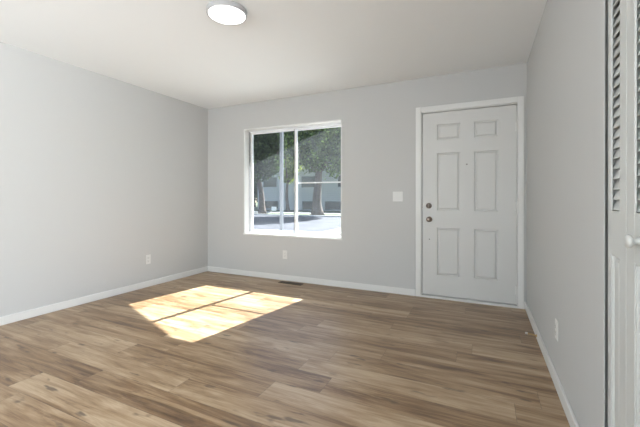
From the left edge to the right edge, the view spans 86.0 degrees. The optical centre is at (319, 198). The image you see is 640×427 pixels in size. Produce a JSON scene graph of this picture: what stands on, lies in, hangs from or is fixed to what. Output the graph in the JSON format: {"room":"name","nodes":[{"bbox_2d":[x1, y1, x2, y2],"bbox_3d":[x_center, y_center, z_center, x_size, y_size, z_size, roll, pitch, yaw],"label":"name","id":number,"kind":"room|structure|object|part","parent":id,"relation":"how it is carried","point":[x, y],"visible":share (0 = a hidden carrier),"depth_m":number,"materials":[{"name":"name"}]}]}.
{"room":"empty living room","nodes":[
{"label":"empty living room","id":0,"kind":"room"},
{"bbox_2d":[0,42,207,316],"bbox_3d":[-3.273,-0.129,2.080,0.200,2.440,7.351,0,0,25],"label":"wall","id":1,"kind":"structure","parent":0,"point":[100,174],"depth_m":3.61,"materials":[{"name":"grey paint"}]},
{"bbox_2d":[0,266,207,325],"bbox_3d":[-3.177,1.054,2.035,0.014,0.074,6.951,0,0,25],"label":"baseboard","id":2,"kind":"structure","parent":1,"relation":"attached to","point":[15,317],"depth_m":3.62,"materials":[{"name":"white paint"}]},
{"bbox_2d":[145,254,150,263],"bbox_3d":[-2.127,0.754,4.251,0.009,0.114,0.070,0,0,25],"label":"wall outlet","id":3,"kind":"object","parent":1,"relation":"attached to","point":[147,257],"visible":1,"depth_m":4.25,"materials":[{"name":"white plastic"}]},
{"bbox_2d":[0,0,546,108],"bbox_3d":[-0.133,-1.421,0.590,7.149,0.150,7.351,0,0,25],"label":"ceiling","id":4,"kind":"structure","parent":0,"point":[171,48],"depth_m":2.93,"materials":[{"name":"white paint"}]},
{"bbox_2d":[206,0,246,24],"bbox_3d":[-0.666,-1.323,2.460,0.282,0.048,0.282,0,0,25],"label":"ceiling light","id":5,"kind":"object","parent":4,"relation":"attached to","point":[227,12],"visible":1,"depth_m":2.41,"materials":[{"name":"grey plastic"}]},
{"bbox_2d":[0,271,569,426],"bbox_3d":[-0.135,1.153,0.590,7.149,0.120,7.351,0,0,25],"label":"floor","id":6,"kind":"structure","parent":0,"point":[205,349],"depth_m":2.30,"materials":[{"name":"brown wood"}]},
{"bbox_2d":[278,281,302,285],"bbox_3d":[-0.375,1.090,4.423,0.330,0.006,0.090,0,0,25],"label":"floor vent","id":7,"kind":"object","parent":6,"relation":"in","point":[284,282],"visible":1,"depth_m":4.41,"materials":[{"name":"brown metal"}]},
{"bbox_2d":[208,63,526,301],"bbox_3d":[1.490,-0.125,3.777,6.949,2.440,0.200,0,0,25],"label":"wall","id":8,"kind":"structure","parent":0,"point":[377,246],"depth_m":4.15,"materials":[{"name":"grey paint"}]},
{"bbox_2d":[283,250,286,258],"bbox_3d":[-0.469,0.750,4.591,0.070,0.114,0.009,0,0,25],"label":"wall outlet","id":9,"kind":"object","parent":8,"relation":"attached to","point":[284,251],"visible":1,"depth_m":4.59,"materials":[{"name":"white plastic"}]},
{"bbox_2d":[243,119,341,239],"bbox_3d":[-0.364,-0.236,4.650,1.506,1.496,0.210,0,0,25],"label":"window","id":10,"kind":"structure","parent":8,"relation":"in","point":[249,134],"depth_m":4.72,"materials":[{"name":"white paint"}]},
{"bbox_3d":[-0.657,-0.238,4.826,0.762,1.436,0.028,0,0,25],"label":"sash","id":11,"kind":"part","parent":10,"relation":"part of","materials":[{"name":"white plastic"}]},
{"bbox_3d":[-0.386,0.501,4.606,1.506,0.022,0.112,0,0,25],"label":"sill","id":12,"kind":"part","parent":10,"relation":"part of","materials":[{"name":"white paint"}]},
{"bbox_3d":[-0.002,-0.237,4.561,0.738,1.436,0.028,0,0,25],"label":"sash","id":13,"kind":"part","parent":10,"relation":"part of","materials":[{"name":"white plastic"}]},
{"bbox_2d":[208,266,415,295],"bbox_3d":[-0.305,1.056,4.511,3.051,0.074,0.014,0,0,25],"label":"baseboard","id":14,"kind":"structure","parent":8,"relation":"attached to","point":[396,290],"depth_m":4.36,"materials":[{"name":"white paint"}]},
{"bbox_2d":[393,191,402,200],"bbox_3d":[0.893,-0.024,3.944,0.116,0.114,0.010,0,0,25],"label":"light switch","id":15,"kind":"object","parent":8,"relation":"attached to","point":[397,196],"visible":1,"depth_m":3.94,"materials":[{"name":"white plastic"}]},
{"bbox_2d":[422,105,516,303],"bbox_3d":[1.556,0.059,3.630,0.928,2.004,0.104,0,0,25],"label":"door","id":16,"kind":"structure","parent":8,"relation":"in","point":[469,205],"depth_m":3.63,"materials":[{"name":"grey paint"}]},
{"bbox_2d":[420,293,518,308],"bbox_3d":[1.581,1.065,3.689,0.954,0.060,0.160,0,0,25],"label":"threshold","id":17,"kind":"object","parent":8,"relation":"attached to","point":[422,294],"depth_m":3.61,"materials":[{"name":"white paint"}]},
{"bbox_2d":[416,96,523,308],"bbox_3d":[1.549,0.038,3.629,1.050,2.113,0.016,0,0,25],"label":"trim","id":18,"kind":"structure","parent":8,"relation":"attached to","point":[519,100],"depth_m":3.43,"materials":[{"name":"white paint"}]},
{"bbox_2d":[527,0,607,426],"bbox_3d":[1.321,-0.125,1.729,0.120,2.440,3.645,0,0,25],"label":"wall","id":19,"kind":"structure","parent":0,"point":[563,63],"depth_m":1.72,"materials":[{"name":"grey paint"}]},
{"bbox_2d":[525,302,578,426],"bbox_3d":[1.528,1.058,2.325,0.014,0.074,2.361,0,0,25],"label":"baseboard","id":20,"kind":"structure","parent":19,"relation":"attached to","point":[566,406],"depth_m":2.01,"materials":[{"name":"white paint"}]},
{"bbox_2d":[555,318,557,341],"bbox_3d":[1.378,0.765,2.002,0.009,0.114,0.070,0,0,25],"label":"wall outlet","id":21,"kind":"object","parent":19,"relation":"attached to","point":[556,321],"visible":1,"depth_m":1.99,"materials":[{"name":"white plastic"}]},
{"bbox_2d":[600,0,604,426],"bbox_3d":[1.019,0.035,1.238,0.003,1.960,0.050,0,0,25],"label":"trim","id":22,"kind":"structure","parent":19,"relation":"attached to","point":[602,2],"depth_m":1.24,"materials":[{"name":"grey paint"}]},
{"bbox_2d":[608,0,639,426],"bbox_3d":[0.930,0.074,1.044,0.064,2.000,0.344,0,0,25],"label":"door","id":23,"kind":"structure","parent":19,"relation":"in","point":[623,15],"depth_m":1.07,"materials":[{"name":"grey paint"}]},
{"bbox_3d":[0.978,-0.396,1.133,0.004,0.890,0.084,0,0,25],"label":"moulding","id":24,"kind":"part","parent":23,"relation":"part of","materials":[{"name":"grey paint"}]},
{"bbox_3d":[0.986,0.540,1.129,0.020,0.708,0.082,0,0,25],"label":"raised panel","id":25,"kind":"part","parent":23,"relation":"part of","materials":[{"name":"grey paint"}]},
{"bbox_3d":[0.983,0.074,1.117,0.030,2.000,0.167,0,0,25],"label":"frame","id":26,"kind":"part","parent":23,"relation":"part of","materials":[{"name":"grey paint"}]},
{"bbox_3d":[0.873,0.119,0.959,0.034,0.039,0.039,0,0,25],"label":"knob","id":27,"kind":"part","parent":23,"relation":"part of","materials":[{"name":"grey paint"}]},
{"bbox_3d":[0.909,0.074,0.961,0.030,2.000,0.175,0,0,25],"label":"frame","id":28,"kind":"part","parent":23,"relation":"part of","materials":[{"name":"grey paint"}]},
{"bbox_3d":[0.891,-0.396,0.951,0.004,0.890,0.084,0,0,25],"label":"moulding","id":29,"kind":"part","parent":23,"relation":"part of","materials":[{"name":"grey paint"}]},
{"bbox_3d":[0.899,0.540,0.947,0.020,0.708,0.082,0,0,25],"label":"raised panel","id":30,"kind":"part","parent":23,"relation":"part of","materials":[{"name":"grey paint"}]},
{"label":"outside","id":31,"kind":"structure","parent":0,"visible":0},
{"bbox_2d":[309,228,340,235],"bbox_3d":[0.945,1.284,9.569,4.500,0.060,8.900,0,0,25],"label":"driveway","id":32,"kind":"structure","parent":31,"point":[338,230],"depth_m":13.07,"materials":[{"name":"concrete"}]},
{"bbox_2d":[280,132,283,230],"bbox_3d":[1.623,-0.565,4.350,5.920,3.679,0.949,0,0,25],"label":"post","id":33,"kind":"object","parent":32,"relation":"on","point":[281,133],"visible":0.05,"depth_m":5.79,"materials":[{"name":"grey"}]},
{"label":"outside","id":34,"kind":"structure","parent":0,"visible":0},
{"bbox_2d":[253,203,340,215],"bbox_3d":[6.641,1.459,48.959,110.000,0.280,85.849,0,0,25],"label":"ground","id":35,"kind":"structure","parent":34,"point":[256,207],"depth_m":34.72,"materials":[{"name":"grey concrete"}]},
{"bbox_2d":[253,173,257,206],"bbox_3d":[-11.034,-5.595,56.149,8.869,13.898,7.074,0,0,25],"label":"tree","id":36,"kind":"object","parent":35,"relation":"on","point":[255,192],"visible":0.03,"depth_m":54.61,"materials":[{"name":"green plant"}]},
{"bbox_2d":[254,132,288,213],"bbox_3d":[-5.063,-3.660,28.555,5.038,10.127,5.786,0,0,29],"label":"tree","id":37,"kind":"object","parent":35,"relation":"on","point":[266,165],"visible":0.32,"depth_m":27.55,"materials":[{"name":"green plant"}]},
{"bbox_3d":[-5.087,-4.989,28.572,5.074,7.470,5.783,0,0,25],"label":"crown","id":38,"kind":"part","parent":37,"relation":"part of","materials":[{"name":"green plant"}]},
{"bbox_2d":[269,147,304,211],"bbox_3d":[-3.220,-3.509,34.228,4.128,9.739,3.624,0,0,-4],"label":"tree","id":39,"kind":"object","parent":35,"relation":"on","point":[289,171],"visible":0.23,"depth_m":33.75,"materials":[{"name":"green plant"}]},
{"bbox_3d":[-3.234,-4.910,34.200,4.252,6.938,3.430,0,0,25],"label":"crown","id":40,"kind":"part","parent":39,"relation":"part of","materials":[{"name":"green plant"}]},
{"bbox_2d":[253,214,340,216],"bbox_3d":[-4.076,1.250,26.389,90.000,0.120,0.180,0,0,25],"label":"kerb","id":41,"kind":"object","parent":35,"relation":"on","point":[253,214],"visible":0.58,"depth_m":24.89,"materials":[{"name":"concrete"}]},
{"bbox_2d":[258,158,340,210],"bbox_3d":[2.469,-2.204,39.234,19.200,7.000,8.000,0,0,25],"label":"house","id":42,"kind":"structure","parent":35,"relation":"on","point":[330,192],"depth_m":37.28,"materials":[{"name":"grey"}]},
{"bbox_3d":[-5.723,-1.861,39.233,1.740,1.040,0.010,0,0,25],"label":"pane","id":43,"kind":"part","parent":42,"relation":"part of","materials":[{"name":"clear glass"}]},
{"bbox_3d":[-5.545,0.714,39.147,1.740,0.790,0.010,0,0,25],"label":"pane","id":44,"kind":"part","parent":42,"relation":"part of","materials":[{"name":"clear glass"}]},
{"bbox_3d":[-1.299,0.743,37.131,1.340,0.840,0.010,0,0,25],"label":"pane","id":45,"kind":"part","parent":42,"relation":"part of","materials":[{"name":"clear glass"}]},
{"bbox_3d":[-1.207,-1.808,37.088,1.740,1.140,0.010,0,0,25],"label":"pane","id":46,"kind":"part","parent":42,"relation":"part of","materials":[{"name":"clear glass"}]},
{"bbox_3d":[1.456,0.745,35.823,2.040,0.840,0.010,0,0,25],"label":"pane","id":47,"kind":"part","parent":42,"relation":"part of","materials":[{"name":"clear glass"}]},
{"bbox_2d":[284,127,340,214],"bbox_3d":[0.323,-3.886,26.222,6.618,10.554,6.514,0,0,25],"label":"tree","id":48,"kind":"object","parent":35,"relation":"on","point":[316,147],"visible":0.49,"depth_m":24.54,"materials":[{"name":"green plant"}]},
{"bbox_3d":[0.303,-5.299,26.232,6.683,7.728,6.514,0,0,25],"label":"crown","id":49,"kind":"part","parent":48,"relation":"part of","materials":[{"name":"green plant"}]},
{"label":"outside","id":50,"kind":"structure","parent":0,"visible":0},
{"bbox_2d":[253,211,340,214],"bbox_3d":[-2.013,1.287,30.734,90.000,0.050,1.400,0,0,25],"label":"sidewalk","id":51,"kind":"structure","parent":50,"point":[253,211],"depth_m":31.02,"materials":[{"name":"concrete"}]},
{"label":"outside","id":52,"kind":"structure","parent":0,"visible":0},
{"bbox_2d":[253,215,340,234],"bbox_3d":[-6.860,1.293,20.526,90.000,0.030,12.800,0,0,25],"label":"street","id":53,"kind":"structure","parent":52,"point":[262,222],"depth_m":17.67,"materials":[{"name":"grey asphalt"}]}
]}

